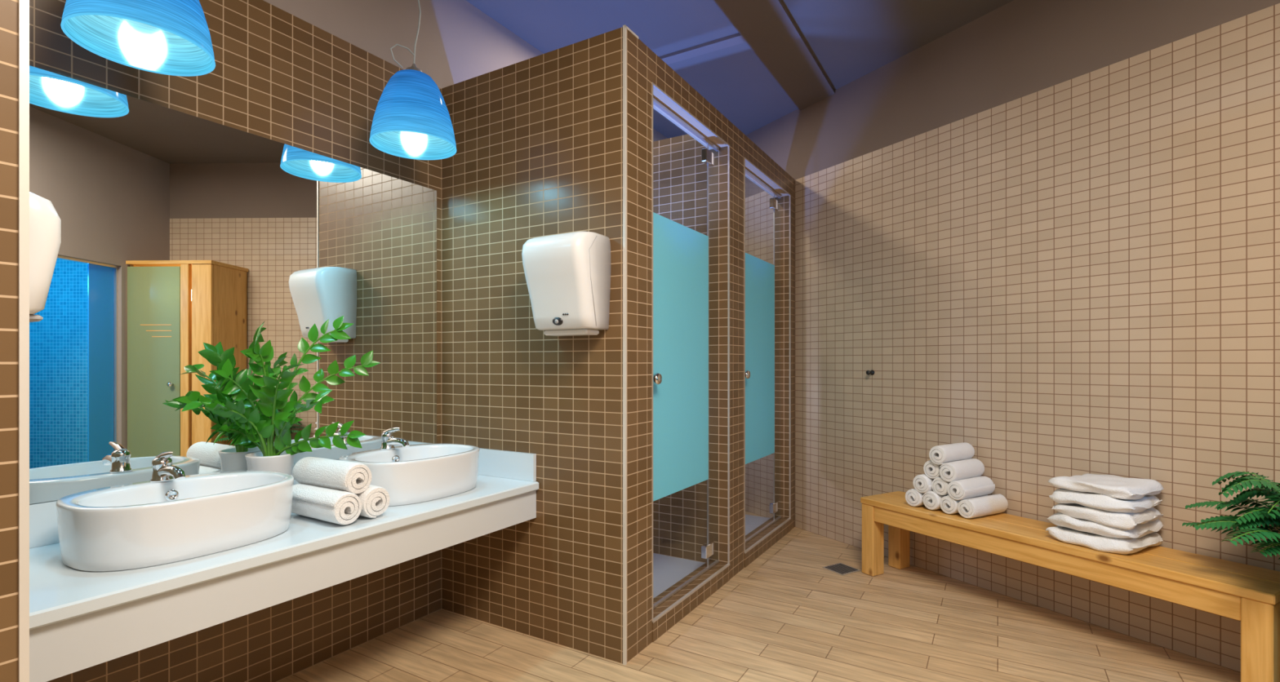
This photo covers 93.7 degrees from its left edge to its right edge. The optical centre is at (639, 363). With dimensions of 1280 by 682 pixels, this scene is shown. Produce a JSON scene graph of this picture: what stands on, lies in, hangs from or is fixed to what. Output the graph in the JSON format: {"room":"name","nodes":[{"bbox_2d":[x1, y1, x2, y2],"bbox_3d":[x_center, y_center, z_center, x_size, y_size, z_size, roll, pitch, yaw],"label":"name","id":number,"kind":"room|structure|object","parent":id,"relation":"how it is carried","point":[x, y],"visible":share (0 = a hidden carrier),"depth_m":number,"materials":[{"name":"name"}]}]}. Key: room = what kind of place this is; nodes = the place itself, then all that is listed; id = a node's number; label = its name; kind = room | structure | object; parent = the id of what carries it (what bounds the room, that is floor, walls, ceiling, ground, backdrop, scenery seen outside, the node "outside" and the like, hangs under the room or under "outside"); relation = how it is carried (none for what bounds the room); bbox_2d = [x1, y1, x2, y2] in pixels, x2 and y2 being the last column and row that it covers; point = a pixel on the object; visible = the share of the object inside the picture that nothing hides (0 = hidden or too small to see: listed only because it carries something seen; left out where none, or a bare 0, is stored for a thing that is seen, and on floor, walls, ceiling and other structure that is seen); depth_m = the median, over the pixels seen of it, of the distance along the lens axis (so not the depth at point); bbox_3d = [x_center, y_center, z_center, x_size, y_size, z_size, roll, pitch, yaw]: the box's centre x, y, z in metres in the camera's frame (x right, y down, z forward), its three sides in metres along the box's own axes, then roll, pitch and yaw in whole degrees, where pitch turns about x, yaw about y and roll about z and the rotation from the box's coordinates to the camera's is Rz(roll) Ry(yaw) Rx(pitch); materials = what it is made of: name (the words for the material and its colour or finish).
{"room":"shower room","nodes":[
{"label":"shower room","id":0,"kind":"room"},
{"bbox_2d":[0,0,17,681],"bbox_3d":[-2.387,-0.325,-0.484,1.049,3.050,3.890,0,0,31],"label":"wall","id":1,"kind":"structure","parent":0,"point":[8,8],"depth_m":0.90,"materials":[{"name":"brown tile"}]},
{"bbox_2d":[17,0,29,681],"bbox_3d":[-0.943,-0.324,0.917,0.013,3.048,0.011,0,0,31],"label":"trim","id":2,"kind":"structure","parent":1,"relation":"attached to","point":[23,5],"depth_m":0.91,"materials":[{"name":"beige"}]},
{"bbox_2d":[29,191,61,322],"bbox_3d":[-1.082,-0.185,1.052,0.116,0.224,0.082,0,0,31],"label":"hand dryer","id":3,"kind":"object","parent":1,"relation":"attached to","point":[45,223],"visible":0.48,"depth_m":1.03,"materials":[{"name":"white plastic"}]},
{"bbox_2d":[29,0,667,681],"bbox_3d":[-1.620,-0.325,1.976,0.151,3.050,8.900,0,0,31],"label":"wall","id":4,"kind":"structure","parent":0,"point":[313,76],"depth_m":2.36,"materials":[{"name":"brown tile"}]},
{"bbox_2d":[29,65,436,504],"bbox_3d":[-1.409,-0.218,2.171,0.011,1.224,1.667,0,0,31],"label":"wall mirror","id":5,"kind":"object","parent":4,"relation":"attached to","point":[188,242],"visible":0.67,"depth_m":2.02,"materials":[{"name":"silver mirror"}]},
{"bbox_2d":[29,448,536,548],"bbox_3d":[-1.146,0.456,2.037,0.598,0.120,1.706,0,0,31],"label":"backsplash","id":6,"kind":"structure","parent":4,"relation":"attached to","point":[43,528],"depth_m":2.61,"materials":[{"name":"white"}]},
{"bbox_2d":[29,475,538,681],"bbox_3d":[-1.138,0.596,2.031,0.618,0.159,1.706,0,0,31],"label":"countertop","id":7,"kind":"structure","parent":4,"relation":"attached to","point":[79,620],"depth_m":1.58,"materials":[{"name":"white stone"}]},
{"bbox_2d":[55,471,293,572],"bbox_3d":[-1.308,0.436,1.731,0.410,0.158,0.536,0,0,31],"label":"washbasin","id":8,"kind":"object","parent":7,"relation":"in","point":[143,524],"visible":1,"depth_m":1.59,"materials":[{"name":"white ceramic"}]},
{"bbox_2d":[150,451,185,483],"bbox_3d":[-1.400,0.309,1.786,0.156,0.094,0.056,0,0,31],"label":"faucet","id":9,"kind":"object","parent":8,"relation":"on","point":[163,470],"visible":1,"depth_m":1.79,"materials":[{"name":"silver metal"}]},
{"bbox_2d":[175,315,380,475],"bbox_3d":[-1.239,0.171,2.069,0.594,0.690,0.321,0,0,-13],"label":"plant","id":10,"kind":"object","parent":7,"relation":"on","point":[254,428],"visible":0.98,"depth_m":2.10,"materials":[{"name":"green plant"}]},
{"bbox_2d":[291,457,390,525],"bbox_3d":[-1.026,0.420,2.024,0.321,0.189,0.214,0,0,31],"label":"rolled towels","id":11,"kind":"object","parent":7,"relation":"on","point":[339,492],"visible":0.95,"depth_m":1.95,"materials":[{"name":"white fabric"}]},
{"bbox_2d":[338,443,479,506],"bbox_3d":[-0.909,0.436,2.401,0.410,0.158,0.536,0,0,31],"label":"washbasin","id":12,"kind":"object","parent":7,"relation":"in","point":[412,474],"visible":0.88,"depth_m":2.28,"materials":[{"name":"white ceramic"}]},
{"bbox_2d":[380,427,409,450],"bbox_3d":[-1.001,0.309,2.456,0.156,0.094,0.056,0,0,31],"label":"faucet","id":13,"kind":"object","parent":12,"relation":"on","point":[388,441],"visible":1,"depth_m":2.46,"materials":[{"name":"silver metal"}]},
{"bbox_2d":[441,26,637,664],"bbox_3d":[-0.487,-0.070,2.697,1.055,2.540,0.100,0,0,31],"label":"wall","id":14,"kind":"structure","parent":0,"point":[539,139],"depth_m":2.59,"materials":[{"name":"brown tile"}]},
{"bbox_2d":[521,231,610,336],"bbox_3d":[-0.301,-0.312,2.399,0.302,0.398,0.218,0,0,31],"label":"hand dryer","id":15,"kind":"object","parent":14,"relation":"attached to","point":[567,276],"visible":1,"depth_m":2.33,"materials":[{"name":"white plastic"}]},
{"bbox_2d":[653,133,709,563],"bbox_3d":[0.045,-0.070,3.707,0.935,2.540,0.100,0,0,31],"label":"wall","id":16,"kind":"structure","parent":0,"point":[679,172],"depth_m":3.52,"materials":[{"name":"brown tile"}]},
{"bbox_2d":[637,38,795,654],"bbox_3d":[0.511,-0.070,3.456,0.124,2.540,2.226,0,0,31],"label":"wall","id":17,"kind":"structure","parent":0,"point":[651,68],"depth_m":3.35,"materials":[{"name":"brown tile"}]},
{"bbox_2d":[653,97,719,609],"bbox_3d":[0.216,-0.043,2.974,0.112,2.303,0.851,0,0,31],"label":"door","id":18,"kind":"structure","parent":17,"relation":"in","point":[680,252],"depth_m":2.93,"materials":[{"name":"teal glass"}]},
{"bbox_2d":[622,24,791,666],"bbox_3d":[0.505,-0.071,3.334,0.014,2.543,2.219,0,0,31],"label":"trim","id":19,"kind":"structure","parent":17,"relation":"attached to","point":[625,28],"depth_m":2.57,"materials":[{"name":"silver metal"}]},
{"bbox_2d":[745,168,781,543],"bbox_3d":[0.785,-0.043,3.928,0.112,2.303,0.851,0,0,31],"label":"door","id":20,"kind":"structure","parent":17,"relation":"in","point":[759,273],"depth_m":3.92,"materials":[{"name":"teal glass"}]},
{"bbox_2d":[466,0,1013,138],"bbox_3d":[0.000,-1.900,0.500,13.000,0.100,14.000,0,0,0],"label":"ceiling","id":21,"kind":"structure","parent":0,"point":[849,40],"depth_m":3.33,"materials":[{"name":"paint"}]},
{"bbox_2d":[60,0,215,75],"bbox_3d":[-1.366,-1.358,1.650,0.326,0.982,0.326,0,0,31],"label":"pendant lamp","id":22,"kind":"object","parent":21,"relation":"hanging from","point":[163,37],"visible":1,"depth_m":1.68,"materials":[{"name":"blue glass"}]},
{"bbox_2d":[369,0,456,159],"bbox_3d":[-0.903,-1.358,2.398,0.326,0.982,0.326,0,0,31],"label":"pendant lamp","id":23,"kind":"object","parent":21,"relation":"hanging from","point":[411,119],"visible":1,"depth_m":2.31,"materials":[{"name":"blue glass"}]},
{"bbox_2d":[658,0,835,110],"bbox_3d":[-1.040,-1.839,1.455,1.379,0.022,8.400,0,0,31],"label":"beam","id":24,"kind":"structure","parent":21,"relation":"attached to","point":[766,26],"depth_m":3.48,"materials":[{"name":"paint"}]},
{"bbox_2d":[277,511,1240,681],"bbox_3d":[0.000,1.250,0.500,13.000,0.100,14.000,0,0,0],"label":"floor","id":25,"kind":"structure","parent":0,"point":[785,617],"depth_m":2.58,"materials":[{"name":"brown wood"}]},
{"bbox_2d":[653,553,705,599],"bbox_3d":[-0.247,1.175,3.218,0.932,0.049,1.036,0,0,31],"label":"shower tray","id":26,"kind":"object","parent":25,"relation":"on","point":[668,571],"visible":0.02,"depth_m":3.33,"materials":[{"name":"grey ceramic"}]},
{"bbox_2d":[745,515,770,535],"bbox_3d":[0.342,1.175,4.207,0.932,0.049,1.058,0,0,31],"label":"shower tray","id":27,"kind":"object","parent":25,"relation":"on","point":[752,522],"visible":0.02,"depth_m":4.35,"materials":[{"name":"grey ceramic"}]},
{"bbox_2d":[822,563,861,576],"bbox_3d":[1.170,1.197,3.484,0.150,0.006,0.150,0,0,-30],"label":"floor drain","id":28,"kind":"object","parent":25,"relation":"on","point":[841,569],"visible":1,"depth_m":3.48,"materials":[{"name":"silver metal"}]},
{"bbox_2d":[860,491,1279,681],"bbox_3d":[1.825,0.984,2.791,0.340,0.431,1.675,0,0,-30],"label":"wooden bench","id":29,"kind":"object","parent":25,"relation":"on","point":[1250,595],"visible":0.95,"depth_m":2.40,"materials":[{"name":"brown wood"}]},
{"bbox_2d":[905,442,1008,519],"bbox_3d":[1.651,0.596,3.140,0.304,0.342,0.397,0,0,-30],"label":"rolled towels","id":30,"kind":"object","parent":29,"relation":"on","point":[952,482],"visible":1,"depth_m":3.06,"materials":[{"name":"white fabric"}]},
{"bbox_2d":[1045,473,1164,555],"bbox_3d":[1.978,0.627,2.563,0.336,0.278,0.335,0,0,-30],"label":"folded towels","id":31,"kind":"object","parent":29,"relation":"on","point":[1104,513],"visible":1,"depth_m":2.47,"materials":[{"name":"white fabric"}]},
{"bbox_2d":[1182,471,1279,559],"bbox_3d":[2.128,0.794,1.972,0.634,0.812,0.616,0,0,-30],"label":"potted fern","id":32,"kind":"object","parent":25,"relation":"on","point":[1250,522],"visible":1,"depth_m":2.01,"materials":[{"name":"green plant"}]},
{"bbox_2d":[745,0,1279,673],"bbox_3d":[1.749,-0.325,3.472,0.150,3.050,5.200,0,0,-30],"label":"wall","id":33,"kind":"structure","parent":0,"point":[1046,233],"depth_m":2.92,"materials":[{"name":"beige tile"}]},
{"bbox_2d":[866,370,874,375],"bbox_3d":[1.452,0.060,3.787,0.048,0.033,0.032,0,0,-30],"label":"robe hook","id":34,"kind":"object","parent":33,"relation":"attached to","point":[868,372],"visible":1,"depth_m":3.79,"materials":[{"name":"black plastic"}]}
]}

